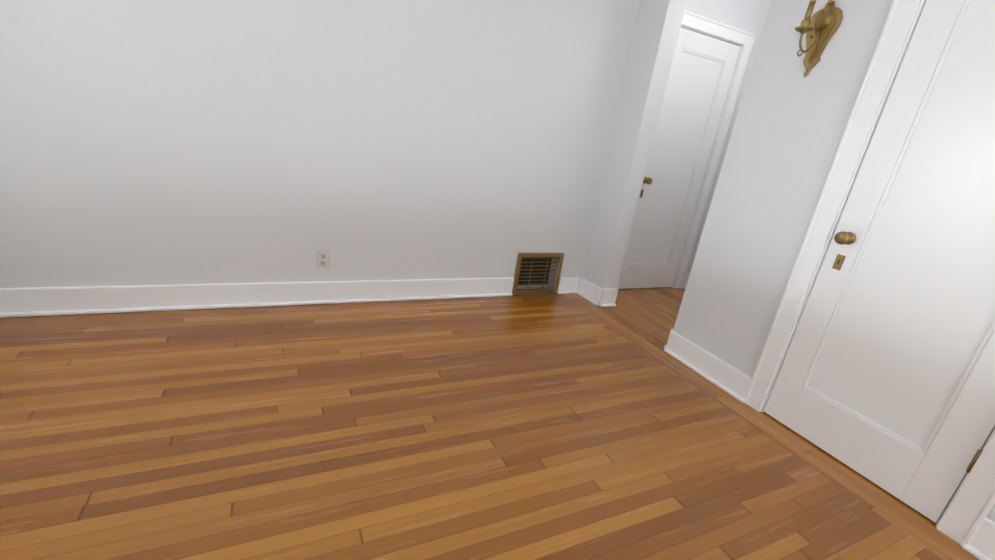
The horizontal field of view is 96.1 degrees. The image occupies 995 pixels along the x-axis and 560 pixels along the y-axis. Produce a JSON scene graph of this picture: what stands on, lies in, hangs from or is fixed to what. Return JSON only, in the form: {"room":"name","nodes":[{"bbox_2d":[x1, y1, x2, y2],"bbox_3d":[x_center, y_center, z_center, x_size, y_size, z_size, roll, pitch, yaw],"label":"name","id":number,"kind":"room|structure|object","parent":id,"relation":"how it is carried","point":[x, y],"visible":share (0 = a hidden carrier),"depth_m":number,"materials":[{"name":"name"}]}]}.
{"room":"empty living room","nodes":[
{"label":"empty living room","id":0,"kind":"room"},
{"bbox_2d":[0,0,770,290],"bbox_3d":[-0.300,-1.073,2.726,5.440,2.500,0.140,-1,21,-26],"label":"wall","id":1,"kind":"structure","parent":0,"point":[156,142],"depth_m":2.41,"materials":[{"name":"paint"}]},
{"bbox_2d":[0,277,513,317],"bbox_3d":[-1.346,0.084,2.578,3.260,0.135,0.031,-1,21,-26],"label":"baseboard","id":2,"kind":"structure","parent":1,"relation":"attached to","point":[30,301],"depth_m":2.49,"materials":[{"name":"paint"}]},
{"bbox_2d":[317,249,328,266],"bbox_3d":[-1.038,-0.128,2.661,0.070,0.114,0.008,-1,21,-26],"label":"electrical outlet plate","id":3,"kind":"object","parent":1,"relation":"attached to","point":[322,257],"visible":1,"depth_m":2.66,"materials":[{"name":"plastic"}]},
{"bbox_2d":[512,253,563,294],"bbox_3d":[0.304,-0.049,3.379,0.400,0.330,0.030,-1,21,-26],"label":"air vent","id":4,"kind":"object","parent":1,"relation":"in","point":[532,269],"visible":0.96,"depth_m":3.34,"materials":[{"name":"gold metal"}]},
{"bbox_2d":[617,27,739,288],"bbox_3d":[1.429,-0.854,3.596,0.700,1.992,0.104,-1,21,-26],"label":"hall door","id":5,"kind":"structure","parent":1,"relation":"in","point":[699,78],"depth_m":3.59,"materials":[{"name":"paint"}]},
{"bbox_2d":[671,10,755,288],"bbox_3d":[1.404,-0.920,3.641,0.892,2.096,0.165,-1,21,-26],"label":"door frame","id":6,"kind":"structure","parent":1,"relation":"attached to","point":[743,40],"depth_m":3.59,"materials":[{"name":"paint"}]},
{"bbox_2d":[0,287,978,559],"bbox_3d":[0.712,1.170,0.640,5.580,0.060,6.060,-1,21,-26],"label":"floor","id":7,"kind":"structure","parent":0,"point":[548,427],"depth_m":1.70,"materials":[{"name":"brown wood"}]},
{"bbox_2d":[581,0,994,521],"bbox_3d":[2.138,-0.031,0.772,0.140,2.500,5.920,-1,21,-26],"label":"wall","id":8,"kind":"structure","parent":0,"point":[790,125],"depth_m":2.29,"materials":[{"name":"paint"}]},
{"bbox_2d":[572,276,607,306],"bbox_3d":[0.711,0.086,3.455,0.036,0.135,0.310,-1,21,-26],"label":"baseboard","id":9,"kind":"structure","parent":8,"relation":"attached to","point":[588,290],"depth_m":3.44,"materials":[{"name":"paint"}]},
{"bbox_2d":[608,288,617,306],"bbox_3d":[0.874,0.078,3.550,0.060,0.135,0.285,-1,21,-26],"label":"baseboard","id":10,"kind":"structure","parent":8,"relation":"attached to","point":[612,293],"depth_m":3.38,"materials":[{"name":"paint"}]},
{"bbox_2d":[664,329,751,402],"bbox_3d":[1.171,0.469,2.549,0.036,0.135,0.593,-1,21,-26],"label":"baseboard","id":11,"kind":"structure","parent":8,"relation":"attached to","point":[702,362],"depth_m":2.50,"materials":[{"name":"paint"}]},
{"bbox_2d":[795,0,842,77],"bbox_3d":[1.363,-1.100,1.940,0.159,0.386,0.143,-1,21,-26],"label":"sconce","id":12,"kind":"object","parent":8,"relation":"attached to","point":[819,28],"visible":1,"depth_m":1.95,"materials":[{"name":"gold metal"}]},
{"bbox_2d":[744,0,994,545],"bbox_3d":[1.692,-0.188,1.654,0.182,2.096,0.892,-1,21,-26],"label":"door frame","id":13,"kind":"structure","parent":8,"relation":"attached to","point":[967,510],"depth_m":1.85,"materials":[{"name":"paint"}]},
{"bbox_2d":[764,0,994,522],"bbox_3d":[1.618,-0.142,1.626,0.104,1.992,0.716,-1,21,-26],"label":"door","id":14,"kind":"structure","parent":8,"relation":"in","point":[885,379],"depth_m":1.71,"materials":[{"name":"paint"}]},
{"bbox_2d":[962,517,994,559],"bbox_3d":[2.364,1.465,0.191,0.030,0.135,3.298,-1,21,-26],"label":"baseboard","id":15,"kind":"structure","parent":8,"relation":"attached to","point":[982,545],"depth_m":1.54,"materials":[{"name":"paint"}]}
]}

